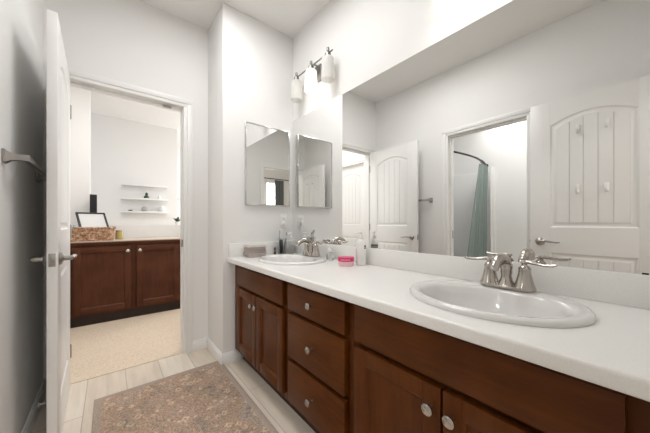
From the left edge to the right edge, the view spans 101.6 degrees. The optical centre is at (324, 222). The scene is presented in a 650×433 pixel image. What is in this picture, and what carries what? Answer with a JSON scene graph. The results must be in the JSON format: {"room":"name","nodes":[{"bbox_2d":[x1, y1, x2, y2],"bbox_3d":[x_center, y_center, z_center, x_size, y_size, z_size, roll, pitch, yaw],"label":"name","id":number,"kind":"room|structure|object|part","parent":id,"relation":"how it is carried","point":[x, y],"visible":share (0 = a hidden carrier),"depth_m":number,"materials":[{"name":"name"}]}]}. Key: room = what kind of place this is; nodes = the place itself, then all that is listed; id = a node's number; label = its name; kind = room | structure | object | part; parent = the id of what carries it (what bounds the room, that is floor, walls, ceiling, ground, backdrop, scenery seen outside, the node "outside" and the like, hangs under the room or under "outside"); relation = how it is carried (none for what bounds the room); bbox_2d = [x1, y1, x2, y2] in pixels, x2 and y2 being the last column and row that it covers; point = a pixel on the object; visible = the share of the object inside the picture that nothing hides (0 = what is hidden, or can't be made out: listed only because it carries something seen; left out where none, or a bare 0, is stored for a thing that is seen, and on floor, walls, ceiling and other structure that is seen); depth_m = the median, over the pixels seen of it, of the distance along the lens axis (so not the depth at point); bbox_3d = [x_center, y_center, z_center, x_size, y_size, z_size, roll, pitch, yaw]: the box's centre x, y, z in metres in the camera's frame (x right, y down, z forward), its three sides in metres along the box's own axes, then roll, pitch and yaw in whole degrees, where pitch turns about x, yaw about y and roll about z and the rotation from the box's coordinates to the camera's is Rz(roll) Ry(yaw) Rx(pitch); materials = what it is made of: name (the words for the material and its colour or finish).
{"room":"bathroom","nodes":[
{"label":"bathroom","id":0,"kind":"room"},
{"bbox_2d":[0,0,43,432],"bbox_3d":[-1.023,-0.297,0.650,0.120,2.740,2.779,0,0,-39],"label":"wall","id":1,"kind":"structure","parent":0,"point":[21,21],"depth_m":1.25,"materials":[{"name":"white paint"}]},
{"bbox_2d":[2,148,45,181],"bbox_3d":[-1.425,-0.262,1.297,0.072,0.054,0.654,0,0,-39],"label":"towel bar","id":2,"kind":"object","parent":1,"relation":"attached to","point":[7,156],"visible":0.81,"depth_m":1.07,"materials":[{"name":"grey metal"}]},
{"bbox_2d":[21,379,45,432],"bbox_3d":[-0.971,1.030,0.692,0.014,0.085,2.539,0,0,-39],"label":"baseboard","id":3,"kind":"structure","parent":1,"relation":"attached to","point":[30,422],"depth_m":1.43,"materials":[{"name":"white paint"}]},
{"bbox_2d":[29,9,76,432],"bbox_3d":[-1.460,0.057,1.464,0.158,2.020,0.741,0,0,-41],"label":"door","id":4,"kind":"structure","parent":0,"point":[57,257],"depth_m":1.20,"materials":[{"name":"white paint"}]},
{"bbox_3d":[-1.335,0.167,1.243,0.062,0.064,0.158,0,0,-41],"label":"lever handle","id":5,"kind":"part","parent":4,"relation":"part of","materials":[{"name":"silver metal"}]},
{"bbox_3d":[-1.222,0.167,1.186,0.023,0.060,0.010,0,0,-41],"label":"latch plate","id":6,"kind":"part","parent":4,"relation":"part of","materials":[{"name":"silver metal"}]},
{"bbox_3d":[-1.460,-0.396,1.464,0.035,0.865,0.466,0,0,-41],"label":"panel","id":7,"kind":"part","parent":4,"relation":"part of","materials":[{"name":"white paint"}]},
{"bbox_3d":[-1.460,0.547,1.464,0.035,0.620,0.466,0,0,-41],"label":"panel","id":8,"kind":"part","parent":4,"relation":"part of","materials":[{"name":"white paint"}]},
{"bbox_3d":[-1.261,0.167,1.306,0.062,0.064,0.158,0,0,-41],"label":"lever handle","id":9,"kind":"part","parent":4,"relation":"part of","materials":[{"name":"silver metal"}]},
{"bbox_2d":[70,86,179,237],"bbox_3d":[-1.799,-0.297,4.156,3.550,2.740,0.120,0,0,-39],"label":"wall","id":10,"kind":"structure","parent":0,"point":[80,99],"depth_m":3.18,"materials":[{"name":"white paint"}]},
{"bbox_2d":[44,0,207,378],"bbox_3d":[-2.122,-0.297,1.470,2.761,2.740,0.120,0,0,-39],"label":"wall","id":11,"kind":"structure","parent":0,"point":[134,42],"depth_m":2.03,"materials":[{"name":"white paint"}]},
{"bbox_2d":[68,68,192,353],"bbox_3d":[-1.473,0.029,1.997,0.837,2.089,0.152,0,0,-39],"label":"door frame","id":12,"kind":"structure","parent":11,"relation":"attached to","point":[79,79],"depth_m":2.18,"materials":[{"name":"white paint"}]},
{"bbox_2d":[193,337,207,351],"bbox_3d":[-1.057,1.030,2.249,0.126,0.085,0.014,0,0,-39],"label":"baseboard","id":13,"kind":"structure","parent":11,"relation":"attached to","point":[199,344],"depth_m":2.24,"materials":[{"name":"white paint"}]},
{"bbox_2d":[70,309,182,383],"bbox_3d":[-2.417,1.101,4.242,4.800,0.064,4.768,0,0,-39],"label":"floor","id":14,"kind":"structure","parent":0,"point":[99,349],"depth_m":2.35,"materials":[{"name":"beige carpet"}]},
{"bbox_2d":[70,236,179,327],"bbox_3d":[-2.443,0.633,3.138,1.258,0.880,0.660,0,0,-39],"label":"base cabinet","id":15,"kind":"object","parent":14,"relation":"on","point":[116,279],"visible":0.62,"depth_m":2.94,"materials":[{"name":"brown wood"}]},
{"bbox_3d":[-2.370,0.603,2.834,0.480,0.690,0.028,0,0,-39],"label":"door","id":16,"kind":"part","parent":15,"relation":"part of","materials":[{"name":"brown wood"}]},
{"bbox_3d":[-2.373,0.603,2.837,0.372,0.582,0.013,0,0,-39],"label":"door panel","id":17,"kind":"part","parent":15,"relation":"part of","materials":[{"name":"brown wood"}]},
{"bbox_2d":[70,236,179,242],"bbox_3d":[-2.461,0.199,3.156,1.254,0.012,0.610,0,0,-39],"label":"countertop","id":18,"kind":"structure","parent":15,"relation":"on","point":[171,237],"depth_m":3.08,"materials":[{"name":"white stone"}]},
{"bbox_2d":[70,226,115,241],"bbox_3d":[-2.586,0.117,2.905,0.468,0.150,0.339,0,0,-39],"label":"wicker basket","id":19,"kind":"object","parent":18,"relation":"on","point":[78,233],"visible":0.65,"depth_m":2.81,"materials":[{"name":"brown wicker"}]},
{"bbox_2d":[75,212,108,226],"bbox_3d":[-2.594,0.029,2.978,0.201,0.298,0.265,0,0,29],"label":"picture frame","id":20,"kind":"object","parent":19,"relation":"in","point":[84,219],"visible":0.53,"depth_m":2.99,"materials":[{"name":"black"}]},
{"bbox_2d":[90,194,96,212],"bbox_3d":[-2.765,-0.073,3.165,0.084,0.530,0.084,0,0,-39],"label":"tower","id":21,"kind":"object","parent":18,"relation":"on","point":[93,198],"visible":0.23,"depth_m":3.14,"materials":[{"name":"black"}]},
{"bbox_2d":[115,230,122,238],"bbox_3d":[-2.423,0.139,3.121,0.074,0.107,0.074,0,0,-39],"label":"jar","id":22,"kind":"object","parent":18,"relation":"on","point":[119,233],"visible":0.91,"depth_m":3.09,"materials":[{"name":"yellow glass"}]},
{"bbox_3d":[-1.977,0.603,3.154,0.434,0.690,0.028,0,0,-39],"label":"door","id":23,"kind":"part","parent":15,"relation":"part of","materials":[{"name":"brown wood"}]},
{"bbox_3d":[-1.980,0.603,3.157,0.326,0.582,0.013,0,0,-39],"label":"door panel","id":24,"kind":"part","parent":15,"relation":"part of","materials":[{"name":"brown wood"}]},
{"bbox_2d":[91,113,176,224],"bbox_3d":[-3.664,-0.297,3.981,2.535,2.740,0.120,0,0,-39],"label":"wall","id":25,"kind":"structure","parent":0,"point":[122,150],"depth_m":4.32,"materials":[{"name":"white paint"}]},
{"bbox_2d":[121,183,167,188],"bbox_3d":[-2.969,-0.604,4.383,0.630,0.044,0.132,0,0,-39],"label":"floating shelf","id":26,"kind":"object","parent":25,"relation":"attached to","point":[122,184],"visible":1,"depth_m":4.35,"materials":[{"name":"white paint"}]},
{"bbox_2d":[121,197,167,201],"bbox_3d":[-2.969,-0.382,4.383,0.630,0.044,0.132,0,0,-39],"label":"floating shelf","id":27,"kind":"object","parent":25,"relation":"attached to","point":[123,198],"visible":1,"depth_m":4.35,"materials":[{"name":"white paint"}]},
{"bbox_2d":[121,211,167,213],"bbox_3d":[-2.969,-0.169,4.383,0.630,0.044,0.132,0,0,-39],"label":"floating shelf","id":28,"kind":"object","parent":25,"relation":"attached to","point":[123,212],"visible":1,"depth_m":4.34,"materials":[{"name":"white paint"}]},
{"bbox_2d":[158,206,165,211],"bbox_3d":[-2.789,-0.233,4.527,0.124,0.112,0.124,0,0,-39],"label":"round vase","id":29,"kind":"object","parent":28,"relation":"on","point":[160,208],"visible":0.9,"depth_m":4.49,"materials":[{"name":"white ceramic"}]},
{"bbox_2d":[32,348,315,432],"bbox_3d":[-0.963,1.103,0.630,3.700,0.060,2.672,0,0,-39],"label":"floor","id":30,"kind":"structure","parent":0,"point":[78,418],"depth_m":1.70,"materials":[{"name":"beige tile"}]},
{"bbox_2d":[91,361,278,432],"bbox_3d":[-0.690,1.068,1.321,0.740,0.008,1.310,0,0,-39],"label":"area rug","id":31,"kind":"object","parent":30,"relation":"on","point":[208,398],"visible":0.94,"depth_m":1.53,"materials":[{"name":"brown carpet"}]},
{"bbox_2d":[235,265,298,414],"bbox_3d":[-0.267,0.686,1.891,0.584,0.773,0.796,0,0,-39],"label":"vanity cabinet","id":32,"kind":"object","parent":30,"relation":"on","point":[261,300],"visible":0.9,"depth_m":1.64,"materials":[{"name":"brown wood"}]},
{"bbox_3d":[-0.535,0.703,1.843,0.013,0.358,0.227,0,0,-39],"label":"door panel","id":33,"kind":"part","parent":32,"relation":"part of","materials":[{"name":"brown wood"}]},
{"bbox_3d":[-0.539,0.703,1.840,0.028,0.460,0.329,0,0,-39],"label":"door","id":34,"kind":"part","parent":32,"relation":"part of","materials":[{"name":"brown wood"}]},
{"bbox_3d":[-0.433,0.387,1.709,0.028,0.131,0.665,0,0,-39],"label":"false drawer","id":35,"kind":"part","parent":32,"relation":"part of","materials":[{"name":"brown wood"}]},
{"bbox_3d":[-0.323,0.703,1.582,0.013,0.358,0.227,0,0,-39],"label":"door panel","id":36,"kind":"part","parent":32,"relation":"part of","materials":[{"name":"brown wood"}]},
{"bbox_3d":[-0.327,0.703,1.579,0.028,0.460,0.329,0,0,-39],"label":"door","id":37,"kind":"part","parent":32,"relation":"part of","materials":[{"name":"brown wood"}]},
{"bbox_2d":[288,283,353,432],"bbox_3d":[0.140,0.686,1.391,0.584,0.773,0.491,0,0,-39],"label":"vanity cabinet","id":38,"kind":"object","parent":30,"relation":"on","point":[320,325],"visible":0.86,"depth_m":1.18,"materials":[{"name":"brown wood"}]},
{"bbox_3d":[-0.073,0.824,1.218,0.034,0.034,0.034,0,0,-39],"label":"knob","id":39,"kind":"part","parent":38,"relation":"part of","materials":[{"name":"silver metal"}]},
{"bbox_3d":[-0.073,0.583,1.218,0.034,0.034,0.034,0,0,-39],"label":"knob","id":40,"kind":"part","parent":38,"relation":"part of","materials":[{"name":"silver metal"}]},
{"bbox_3d":[-0.073,0.384,1.218,0.034,0.034,0.034,0,0,-39],"label":"knob","id":41,"kind":"part","parent":38,"relation":"part of","materials":[{"name":"silver metal"}]},
{"bbox_3d":[-0.050,0.827,1.237,0.028,0.213,0.435,0,0,-39],"label":"drawer","id":42,"kind":"part","parent":38,"relation":"part of","materials":[{"name":"brown wood"}]},
{"bbox_3d":[-0.050,0.586,1.237,0.028,0.226,0.435,0,0,-39],"label":"drawer","id":43,"kind":"part","parent":38,"relation":"part of","materials":[{"name":"brown wood"}]},
{"bbox_3d":[-0.050,0.387,1.237,0.028,0.131,0.435,0,0,-39],"label":"drawer","id":44,"kind":"part","parent":38,"relation":"part of","materials":[{"name":"brown wood"}]},
{"bbox_2d":[354,304,649,432],"bbox_3d":[0.567,0.686,0.866,0.584,0.773,0.860,0,0,-39],"label":"vanity cabinet","id":45,"kind":"object","parent":30,"relation":"on","point":[409,377],"visible":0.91,"depth_m":0.71,"materials":[{"name":"brown wood"}]},
{"bbox_3d":[0.234,0.703,0.896,0.013,0.358,0.240,0,0,-39],"label":"door panel","id":46,"kind":"part","parent":45,"relation":"part of","materials":[{"name":"brown wood"}]},
{"bbox_3d":[0.230,0.703,0.893,0.028,0.460,0.342,0,0,-39],"label":"door","id":47,"kind":"part","parent":45,"relation":"part of","materials":[{"name":"brown wood"}]},
{"bbox_3d":[0.297,0.533,0.762,0.034,0.034,0.034,0,0,-39],"label":"knob","id":48,"kind":"part","parent":45,"relation":"part of","materials":[{"name":"silver metal"}]},
{"bbox_2d":[228,241,649,401],"bbox_3d":[0.164,0.230,1.369,0.583,0.141,2.156,0,0,-39],"label":"countertop","id":49,"kind":"structure","parent":45,"relation":"on","point":[612,352],"depth_m":0.83,"materials":[{"name":"white stone"}]},
{"bbox_2d":[245,254,265,257],"bbox_3d":[-0.540,0.252,2.061,0.142,0.020,0.104,0,0,-35],"label":"cloth","id":50,"kind":"object","parent":49,"relation":"on","point":[259,255],"visible":0.7,"depth_m":2.01,"materials":[{"name":"grey fabric"}]},
{"bbox_2d":[243,252,266,254],"bbox_3d":[-0.543,0.233,2.063,0.156,0.019,0.100,0,0,-39],"label":"cloth","id":51,"kind":"object","parent":50,"relation":"on","point":[245,253],"visible":0.84,"depth_m":2.02,"materials":[{"name":"grey fabric"}]},
{"bbox_2d":[244,249,266,252],"bbox_3d":[-0.543,0.214,2.063,0.151,0.018,0.098,0,0,-40],"label":"cloth","id":52,"kind":"object","parent":51,"relation":"on","point":[245,250],"visible":0.92,"depth_m":2.02,"materials":[{"name":"grey fabric"}]},
{"bbox_2d":[244,247,265,249],"bbox_3d":[-0.545,0.194,2.062,0.138,0.019,0.107,0,0,-39],"label":"cloth","id":53,"kind":"object","parent":52,"relation":"on","point":[246,248],"visible":0.84,"depth_m":2.02,"materials":[{"name":"grey fabric"}]},
{"bbox_2d":[243,243,266,247],"bbox_3d":[-0.543,0.175,2.063,0.153,0.020,0.108,0,0,-39],"label":"cloth","id":54,"kind":"object","parent":53,"relation":"on","point":[257,244],"visible":1,"depth_m":2.03,"materials":[{"name":"grey fabric"}]},
{"bbox_2d":[278,238,285,253],"bbox_3d":[-0.360,0.194,2.227,0.072,0.135,0.072,0,0,-39],"label":"toothbrush holder","id":55,"kind":"object","parent":49,"relation":"on","point":[281,241],"visible":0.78,"depth_m":2.20,"materials":[{"name":"white plastic"}]},
{"bbox_2d":[288,233,293,253],"bbox_3d":[-0.292,0.172,2.275,0.056,0.179,0.056,0,0,6],"label":"soap bottle","id":56,"kind":"object","parent":49,"relation":"on","point":[290,240],"visible":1,"depth_m":2.25,"materials":[{"name":"white plastic"}]},
{"bbox_2d":[258,254,325,265],"bbox_3d":[-0.233,0.323,1.872,0.446,0.157,0.526,0,0,-39],"label":"sink","id":57,"kind":"object","parent":49,"relation":"in","point":[275,259],"visible":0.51,"depth_m":1.94,"materials":[{"name":"white ceramic"}]},
{"bbox_2d":[296,238,321,256],"bbox_3d":[-0.114,0.177,1.969,0.238,0.135,0.196,0,0,12],"label":"faucet","id":58,"kind":"object","parent":49,"relation":"on","point":[311,249],"visible":1,"depth_m":1.93,"materials":[{"name":"silver metal"}]},
{"bbox_3d":[-0.143,0.174,1.945,0.168,0.128,0.064,0,0,-39],"label":"spout","id":59,"kind":"part","parent":58,"relation":"part of","materials":[{"name":"silver metal"}]},
{"bbox_3d":[-0.138,0.197,2.022,0.068,0.087,0.068,0,0,-39],"label":"handle","id":60,"kind":"part","parent":58,"relation":"part of","materials":[{"name":"silver metal"}]},
{"bbox_3d":[-0.067,0.197,1.934,0.068,0.087,0.068,0,0,-39],"label":"handle","id":61,"kind":"part","parent":58,"relation":"part of","materials":[{"name":"silver metal"}]},
{"bbox_2d":[326,248,333,259],"bbox_3d":[0.034,0.220,1.868,0.044,0.083,0.041,0,0,36],"label":"bottle","id":62,"kind":"object","parent":49,"relation":"on","point":[329,255],"visible":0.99,"depth_m":1.85,"materials":[{"name":"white plastic"}]},
{"bbox_2d":[338,256,353,266],"bbox_3d":[0.130,0.235,1.632,0.100,0.054,0.100,0,0,-39],"label":"jar","id":63,"kind":"object","parent":49,"relation":"on","point":[346,261],"visible":1,"depth_m":1.59,"materials":[{"name":"pink plastic"}]},
{"bbox_3d":[0.130,0.221,1.632,0.100,0.026,0.100,0,0,-39],"label":"lid","id":64,"kind":"part","parent":63,"relation":"part of","materials":[{"name":"pink plastic"}]},
{"bbox_2d":[356,231,365,265],"bbox_3d":[0.222,0.157,1.650,0.066,0.209,0.050,0,0,21],"label":"lotion bottle","id":65,"kind":"object","parent":49,"relation":"on","point":[360,244],"visible":1,"depth_m":1.63,"materials":[{"name":"white plastic"}]},
{"bbox_2d":[410,280,596,327],"bbox_3d":[0.553,0.323,0.905,0.446,0.157,0.526,0,0,-39],"label":"sink","id":66,"kind":"object","parent":49,"relation":"in","point":[474,299],"visible":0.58,"depth_m":0.90,"materials":[{"name":"white ceramic"}]},
{"bbox_2d":[464,253,557,291],"bbox_3d":[0.677,0.177,0.996,0.238,0.135,0.196,0,0,12],"label":"faucet","id":67,"kind":"object","parent":49,"relation":"on","point":[524,282],"visible":1,"depth_m":0.97,"materials":[{"name":"silver metal"}]},
{"bbox_3d":[0.622,0.145,1.076,0.109,0.023,0.026,0,0,42],"label":"lever","id":68,"kind":"part","parent":67,"relation":"part of","materials":[{"name":"silver metal"}]},
{"bbox_3d":[0.652,0.197,1.049,0.068,0.087,0.068,0,0,-39],"label":"handle","id":69,"kind":"part","parent":67,"relation":"part of","materials":[{"name":"silver metal"}]},
{"bbox_3d":[0.648,0.174,0.972,0.168,0.128,0.064,0,0,-39],"label":"spout","id":70,"kind":"part","parent":67,"relation":"part of","materials":[{"name":"silver metal"}]},
{"bbox_3d":[0.688,0.238,1.005,0.066,0.013,0.180,0,0,-39],"label":"plate","id":71,"kind":"part","parent":67,"relation":"part of","materials":[{"name":"silver metal"}]},
{"bbox_3d":[0.724,0.197,0.961,0.068,0.087,0.068,0,0,-39],"label":"handle","id":72,"kind":"part","parent":67,"relation":"part of","materials":[{"name":"silver metal"}]},
{"bbox_3d":[0.744,0.145,0.926,0.026,0.023,0.109,0,0,-30],"label":"lever","id":73,"kind":"part","parent":67,"relation":"part of","materials":[{"name":"silver metal"}]},
{"bbox_3d":[0.336,0.533,0.714,0.034,0.034,0.034,0,0,-39],"label":"knob","id":74,"kind":"part","parent":45,"relation":"part of","materials":[{"name":"silver metal"}]},
{"bbox_3d":[0.453,0.703,0.626,0.013,0.358,0.240,0,0,-39],"label":"door panel","id":75,"kind":"part","parent":45,"relation":"part of","materials":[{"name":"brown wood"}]},
{"bbox_3d":[0.450,0.703,0.623,0.028,0.460,0.342,0,0,-39],"label":"door","id":76,"kind":"part","parent":45,"relation":"part of","materials":[{"name":"brown wood"}]},
{"bbox_2d":[177,147,179,224],"bbox_3d":[-2.772,-0.297,6.265,2.600,2.740,0.180,0,0,-39],"label":"wall","id":77,"kind":"structure","parent":0,"point":[178,149],"depth_m":5.87,"materials":[{"name":"white paint"}]},
{"bbox_2d":[91,0,329,147],"bbox_3d":[-0.912,-1.697,1.836,5.500,0.060,10.400,0,0,-39],"label":"ceiling","id":78,"kind":"structure","parent":0,"point":[288,17],"depth_m":2.16,"materials":[{"name":"white paint"}]},
{"bbox_2d":[208,3,292,358],"bbox_3d":[-0.642,-0.297,2.427,0.742,2.740,0.501,0,0,-39],"label":"wall","id":79,"kind":"structure","parent":0,"point":[250,62],"depth_m":2.12,"materials":[{"name":"white paint"}]},
{"bbox_2d":[207,338,240,364],"bbox_3d":[-0.835,1.030,2.175,0.153,0.085,0.381,0,0,-39],"label":"baseboard","id":80,"kind":"structure","parent":79,"relation":"attached to","point":[233,356],"depth_m":2.05,"materials":[{"name":"white paint"}]},
{"bbox_2d":[244,121,289,206],"bbox_3d":[-0.476,-0.472,2.219,0.410,0.660,0.030,0,0,-39],"label":"medicine cabinet","id":81,"kind":"object","parent":79,"relation":"attached to","point":[266,149],"visible":1,"depth_m":2.20,"materials":[{"name":"silver mirror"}]},
{"bbox_2d":[280,214,286,227],"bbox_3d":[-0.361,-0.017,2.327,0.072,0.116,0.009,0,0,-39],"label":"wall outlet","id":82,"kind":"object","parent":79,"relation":"attached to","point":[283,217],"visible":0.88,"depth_m":2.32,"materials":[{"name":"white plastic"}]},
{"bbox_2d":[293,0,634,273],"bbox_3d":[0.456,-0.297,1.569,0.120,2.740,2.340,0,0,-39],"label":"wall","id":83,"kind":"structure","parent":0,"point":[367,38],"depth_m":1.70,"materials":[{"name":"white paint"}]},
{"bbox_2d":[291,47,334,102],"bbox_3d":[-0.099,-1.137,2.059,0.122,0.232,0.510,0,0,-39],"label":"vanity light","id":84,"kind":"object","parent":83,"relation":"attached to","point":[324,72],"visible":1,"depth_m":2.02,"materials":[{"name":"white glass"}]},
{"bbox_3d":[-0.237,-1.101,2.210,0.098,0.160,0.098,0,0,-39],"label":"lamp shade","id":85,"kind":"part","parent":84,"relation":"part of","materials":[{"name":"white glass"}]},
{"bbox_3d":[-0.108,-1.101,2.051,0.098,0.160,0.098,0,0,-39],"label":"lamp shade","id":86,"kind":"part","parent":84,"relation":"part of","materials":[{"name":"white glass"}]},
{"bbox_3d":[0.021,-1.101,1.892,0.098,0.160,0.098,0,0,-39],"label":"lamp shade","id":87,"kind":"part","parent":84,"relation":"part of","materials":[{"name":"white glass"}]},
{"bbox_2d":[293,0,649,274],"bbox_3d":[0.384,-0.375,1.554,0.010,1.067,2.143,0,0,-39],"label":"wall mirror","id":88,"kind":"object","parent":83,"relation":"attached to","point":[522,132],"visible":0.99,"depth_m":1.11,"materials":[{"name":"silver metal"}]},
{"bbox_2d":[294,241,649,309],"bbox_3d":[0.382,0.210,1.546,0.020,0.103,2.156,0,0,-39],"label":"backsplash","id":89,"kind":"structure","parent":83,"relation":"attached to","point":[619,288],"depth_m":0.99,"materials":[{"name":"white stone"}]}
]}

